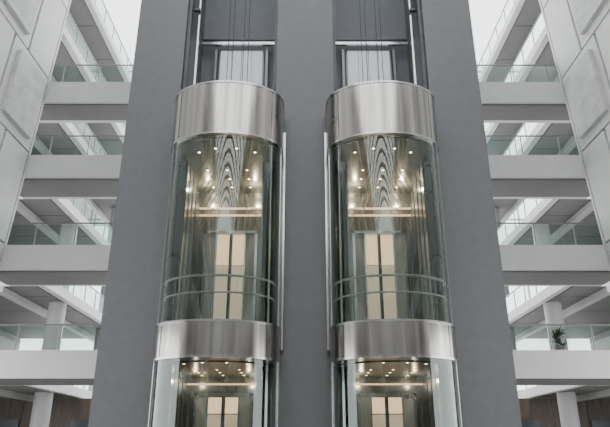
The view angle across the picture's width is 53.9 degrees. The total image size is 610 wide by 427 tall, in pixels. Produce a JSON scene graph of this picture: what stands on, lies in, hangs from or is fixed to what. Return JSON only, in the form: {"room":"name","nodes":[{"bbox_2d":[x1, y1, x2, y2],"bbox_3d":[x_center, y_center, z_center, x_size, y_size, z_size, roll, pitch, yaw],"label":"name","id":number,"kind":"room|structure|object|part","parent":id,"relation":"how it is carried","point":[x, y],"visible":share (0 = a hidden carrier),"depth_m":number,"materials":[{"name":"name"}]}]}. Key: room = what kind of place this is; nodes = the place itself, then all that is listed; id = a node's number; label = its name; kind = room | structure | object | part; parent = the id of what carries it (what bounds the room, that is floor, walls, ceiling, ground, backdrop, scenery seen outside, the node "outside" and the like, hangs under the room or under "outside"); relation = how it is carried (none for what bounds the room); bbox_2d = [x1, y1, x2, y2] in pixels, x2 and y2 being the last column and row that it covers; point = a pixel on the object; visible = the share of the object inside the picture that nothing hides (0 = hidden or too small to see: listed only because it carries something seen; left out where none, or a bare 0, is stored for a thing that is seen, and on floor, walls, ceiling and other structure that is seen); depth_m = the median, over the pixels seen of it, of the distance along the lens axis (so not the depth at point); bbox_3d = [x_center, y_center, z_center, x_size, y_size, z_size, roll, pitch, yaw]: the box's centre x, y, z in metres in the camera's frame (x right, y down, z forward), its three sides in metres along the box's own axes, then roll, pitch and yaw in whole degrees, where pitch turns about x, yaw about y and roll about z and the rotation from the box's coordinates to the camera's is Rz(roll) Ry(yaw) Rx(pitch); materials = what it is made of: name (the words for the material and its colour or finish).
{"room":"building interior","nodes":[
{"label":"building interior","id":0,"kind":"room"},
{"bbox_2d":[0,0,70,268],"bbox_3d":[-14.654,-18.075,-5.777,5.492,32.600,76.000,0,-21,0],"label":"wall","id":1,"kind":"structure","parent":0,"point":[31,31],"depth_m":27.60,"materials":[{"name":"paint"}]},
{"bbox_2d":[65,0,540,130],"bbox_3d":[0.000,-10.561,41.778,42.000,0.815,18.000,0,-21,0],"label":"floor","id":2,"kind":"structure","parent":0,"point":[86,15],"depth_m":39.40,"materials":[{"name":"stone"}]},
{"bbox_2d":[95,0,132,68],"bbox_3d":[-12.910,-11.511,41.991,0.080,1.140,17.360,0,-21,0],"label":"glass balustrade","id":3,"kind":"object","parent":2,"relation":"on","point":[95,0],"visible":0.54,"depth_m":40.73,"materials":[{"name":"metal"}]},
{"bbox_2d":[477,0,514,78],"bbox_3d":[12.910,-11.511,41.991,0.080,1.140,17.360,0,-21,0],"label":"glass balustrade","id":4,"kind":"object","parent":2,"relation":"on","point":[509,4],"visible":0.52,"depth_m":40.66,"materials":[{"name":"glass"}]},
{"bbox_2d":[0,245,609,341],"bbox_3d":[0.000,5.410,35.487,42.000,1.485,18.000,0,-21,0],"label":"floor","id":5,"kind":"structure","parent":0,"point":[32,277],"depth_m":29.29,"materials":[{"name":"stone"}]},
{"bbox_2d":[13,222,113,244],"bbox_3d":[-10.600,0.948,27.700,7.452,1.140,0.080,0,-21,0],"label":"glass balustrade","id":6,"kind":"object","parent":5,"relation":"on","point":[36,223],"visible":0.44,"depth_m":27.86,"materials":[{"name":"metal"}]},
{"bbox_2d":[72,286,103,307],"bbox_3d":[-12.910,5.302,36.926,0.080,1.140,14.460,0,-21,0],"label":"glass balustrade","id":7,"kind":"object","parent":5,"relation":"on","point":[73,286],"visible":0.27,"depth_m":36.45,"materials":[{"name":"metal"}]},
{"bbox_2d":[506,286,547,312],"bbox_3d":[12.910,5.302,36.926,0.080,1.140,14.460,0,-21,0],"label":"glass balustrade","id":8,"kind":"object","parent":5,"relation":"on","point":[524,293],"visible":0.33,"depth_m":35.95,"materials":[{"name":"glass"}]},
{"bbox_2d":[496,222,596,244],"bbox_3d":[10.600,0.948,27.700,7.452,1.140,0.080,0,-21,0],"label":"glass balustrade","id":9,"kind":"object","parent":5,"relation":"on","point":[532,223],"visible":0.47,"depth_m":27.86,"materials":[{"name":"metal"}]},
{"bbox_2d":[7,155,602,244],"bbox_3d":[0.000,1.139,37.169,42.000,1.485,18.000,0,-21,0],"label":"floor","id":10,"kind":"structure","parent":0,"point":[50,181],"depth_m":30.20,"materials":[{"name":"stone"}]},
{"bbox_2d":[36,135,123,154],"bbox_3d":[-10.600,-3.323,29.382,7.452,1.140,0.080,0,-21,0],"label":"glass balustrade","id":11,"kind":"object","parent":10,"relation":"on","point":[52,136],"visible":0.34,"depth_m":29.55,"materials":[{"name":"metal"}]},
{"bbox_2d":[73,199,112,236],"bbox_3d":[-12.910,1.032,38.608,0.080,1.140,14.460,0,-21,0],"label":"glass balustrade","id":12,"kind":"object","parent":10,"relation":"on","point":[73,199],"visible":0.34,"depth_m":36.91,"materials":[{"name":"metal"}]},
{"bbox_2d":[497,199,541,244],"bbox_3d":[12.910,1.032,38.608,0.080,1.140,14.460,0,-21,0],"label":"glass balustrade","id":13,"kind":"object","parent":10,"relation":"on","point":[524,208],"visible":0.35,"depth_m":36.48,"materials":[{"name":"glass"}]},
{"bbox_2d":[486,135,573,154],"bbox_3d":[10.600,-3.323,29.382,7.452,1.140,0.080,0,-21,0],"label":"glass balustrade","id":14,"kind":"object","parent":10,"relation":"on","point":[520,136],"visible":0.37,"depth_m":29.55,"materials":[{"name":"metal"}]},
{"bbox_2d":[31,82,578,228],"bbox_3d":[0.000,-2.731,38.693,42.000,1.485,18.000,0,-21,0],"label":"floor","id":15,"kind":"structure","parent":0,"point":[66,103],"depth_m":31.27,"materials":[{"name":"stone"}]},
{"bbox_2d":[72,123,106,154],"bbox_3d":[-12.910,-2.839,40.133,0.080,1.140,14.460,0,-21,0],"label":"glass balustrade","id":16,"kind":"object","parent":15,"relation":"on","point":[72,123],"visible":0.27,"depth_m":36.73,"materials":[{"name":"metal"}]},
{"bbox_2d":[54,64,132,81],"bbox_3d":[-10.600,-7.193,30.907,7.452,1.140,0.080,0,-21,0],"label":"glass balustrade","id":17,"kind":"object","parent":15,"relation":"on","point":[64,65],"visible":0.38,"depth_m":31.07,"materials":[{"name":"metal"}]},
{"bbox_2d":[477,64,555,81],"bbox_3d":[10.600,-7.193,30.907,7.452,1.140,0.080,0,-21,0],"label":"glass balustrade","id":18,"kind":"object","parent":15,"relation":"on","point":[509,65],"visible":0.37,"depth_m":31.07,"materials":[{"name":"metal"}]},
{"bbox_2d":[503,123,537,154],"bbox_3d":[12.910,-2.839,40.133,0.080,1.140,14.460,0,-21,0],"label":"glass balustrade","id":19,"kind":"object","parent":15,"relation":"on","point":[514,146],"visible":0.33,"depth_m":36.11,"materials":[{"name":"glass"}]},
{"bbox_2d":[0,350,609,401],"bbox_3d":[0.000,9.811,33.753,42.000,1.485,18.000,0,-21,0],"label":"floor","id":20,"kind":"structure","parent":0,"point":[23,373],"depth_m":25.55,"materials":[{"name":"stone"}]},
{"bbox_2d":[0,324,100,349],"bbox_3d":[-10.600,5.349,25.966,7.452,1.140,0.080,0,-21,0],"label":"glass balustrade","id":21,"kind":"object","parent":20,"relation":"on","point":[18,325],"visible":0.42,"depth_m":26.13,"materials":[{"name":"metal"}]},
{"bbox_2d":[517,385,537,390],"bbox_3d":[12.910,9.703,35.193,0.080,1.140,14.460,0,-21,0],"label":"glass balustrade","id":22,"kind":"object","parent":20,"relation":"on","point":[519,387],"visible":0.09,"depth_m":35.45,"materials":[{"name":"glass"}]},
{"bbox_2d":[541,326,575,349],"bbox_3d":[11.387,5.644,27.033,1.706,1.343,1.516,-12,-25,28],"label":"dracaena","id":23,"kind":"object","parent":20,"relation":"on","point":[558,333],"visible":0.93,"depth_m":26.86,"materials":[{"name":"plant"}]},
{"bbox_2d":[509,324,609,349],"bbox_3d":[10.600,5.349,25.966,7.452,1.140,0.080,0,-21,0],"label":"glass balustrade","id":24,"kind":"object","parent":20,"relation":"on","point":[548,325],"visible":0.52,"depth_m":26.13,"materials":[{"name":"metal"}]},
{"bbox_2d":[50,27,559,154],"bbox_3d":[0.000,-6.467,40.165,42.000,0.815,18.000,0,-21,0],"label":"floor","id":25,"kind":"structure","parent":0,"point":[68,52],"depth_m":35.88,"materials":[{"name":"stone"}]},
{"bbox_2d":[68,12,106,81],"bbox_3d":[-12.910,-7.418,40.378,0.080,1.140,17.360,0,-21,0],"label":"glass balustrade","id":26,"kind":"object","parent":25,"relation":"on","point":[68,12],"visible":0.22,"depth_m":35.41,"materials":[{"name":"metal"}]},
{"bbox_2d":[484,12,544,130],"bbox_3d":[12.910,-7.418,40.378,0.080,1.140,17.360,0,-21,0],"label":"glass balustrade","id":27,"kind":"object","parent":25,"relation":"on","point":[537,28],"visible":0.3,"depth_m":34.97,"materials":[{"name":"glass"}]},
{"bbox_2d":[0,398,609,426],"bbox_3d":[0.000,12.696,33.799,41.200,4.350,0.400,0,-21,0],"label":"wall","id":28,"kind":"structure","parent":0,"point":[65,412],"depth_m":34.22,"materials":[{"name":"brown wood"}]},
{"bbox_2d":[0,331,609,349],"bbox_3d":[0.000,-0.850,37.952,42.000,32.600,18.000,0,-21,0],"label":"wall","id":29,"kind":"structure","parent":0,"point":[7,341],"depth_m":41.89,"materials":[{"name":"stone"}]},
{"bbox_2d":[539,0,609,268],"bbox_3d":[14.654,-18.075,-5.777,5.492,32.600,76.000,0,-21,0],"label":"wall","id":30,"kind":"structure","parent":0,"point":[578,31],"depth_m":27.60,"materials":[{"name":"paint"}]},
{"bbox_3d":[0.000,0.895,-2.502,44.000,0.300,100.000,0,-21,0],"label":"floor","id":31,"kind":"structure","parent":0,"visible":0},
{"bbox_2d":[29,199,81,426],"bbox_3d":[-13.620,5.114,33.024,1.000,17.890,1.000,0,-21,0],"label":"column","id":32,"kind":"structure","parent":31,"relation":"on","point":[42,402],"depth_m":32.14,"materials":[{"name":"paint"}]},
{"bbox_2d":[88,207,114,390],"bbox_3d":[-13.620,8.009,40.374,1.000,17.890,1.000,0,-21,0],"label":"column","id":33,"kind":"structure","parent":31,"relation":"on","point":[101,301],"depth_m":40.82,"materials":[{"name":"paint"}]},
{"bbox_2d":[88,0,521,426],"bbox_3d":[0.000,-5.431,26.322,13.640,32.600,5.000,0,-21,0],"label":"wall","id":34,"kind":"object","parent":31,"relation":"on","point":[305,59],"visible":0.56,"depth_m":21.82,"materials":[{"name":"grey paint"}]},
{"bbox_2d":[148,0,285,426],"bbox_3d":[-2.752,-6.256,24.296,4.065,32.550,5.175,0,-21,0],"label":"elevator","id":35,"kind":"object","parent":34,"relation":"attached to","point":[217,343],"visible":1,"depth_m":21.28,"materials":[{"name":"metal"}]},
{"bbox_3d":[-2.780,6.260,17.815,3.840,3.610,2.120,0,-22,0],"label":"glass","id":36,"kind":"part","parent":35,"relation":"part of","materials":[{"name":"clear glass"}]},
{"bbox_3d":[-2.780,2.753,18.859,3.640,1.440,1.292,0,-22,0],"label":"handrail","id":37,"kind":"part","parent":35,"relation":"part of","materials":[{"name":"metal"}]},
{"bbox_3d":[-2.780,0.622,20.036,3.840,6.270,2.120,0,-22,0],"label":"glass","id":38,"kind":"part","parent":35,"relation":"part of","materials":[{"name":"clear glass"}]},
{"bbox_2d":[202,39,274,87],"bbox_3d":[-2.975,-5.977,27.445,3.650,4.660,0.490,0,-21,0],"label":"door","id":39,"kind":"structure","parent":34,"relation":"attached to","point":[255,59],"depth_m":27.91,"materials":[{"name":"metal"}]},
{"bbox_2d":[335,39,407,87],"bbox_3d":[2.975,-5.977,27.445,3.650,4.660,0.490,0,-21,0],"label":"door","id":40,"kind":"structure","parent":34,"relation":"attached to","point":[354,59],"depth_m":27.91,"materials":[{"name":"metal"}]},
{"bbox_2d":[324,0,461,426],"bbox_3d":[2.752,-6.256,24.296,4.065,32.550,5.175,0,-21,0],"label":"elevator","id":41,"kind":"object","parent":34,"relation":"attached to","point":[392,343],"visible":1,"depth_m":21.16,"materials":[{"name":"metal"}]},
{"bbox_3d":[2.780,0.622,20.036,3.840,6.270,2.120,0,-22,0],"label":"glass","id":42,"kind":"part","parent":41,"relation":"part of","materials":[{"name":"clear glass"}]},
{"bbox_3d":[2.780,2.753,18.859,3.640,1.440,1.292,0,-22,0],"label":"handrail","id":43,"kind":"part","parent":41,"relation":"part of","materials":[{"name":"metal"}]},
{"bbox_3d":[2.780,6.260,17.815,3.840,3.610,2.120,0,-22,0],"label":"glass","id":44,"kind":"part","parent":41,"relation":"part of","materials":[{"name":"clear glass"}]},
{"bbox_2d":[495,207,519,390],"bbox_3d":[13.620,8.009,40.374,1.000,17.890,1.000,0,-21,0],"label":"column","id":45,"kind":"structure","parent":31,"relation":"on","point":[512,332],"depth_m":40.93,"materials":[{"name":"paint"}]},
{"bbox_2d":[532,224,580,426],"bbox_3d":[13.620,5.114,33.024,1.000,17.890,1.000,0,-21,0],"label":"column","id":46,"kind":"structure","parent":31,"relation":"on","point":[567,402],"depth_m":32.18,"materials":[{"name":"paint"}]}
]}

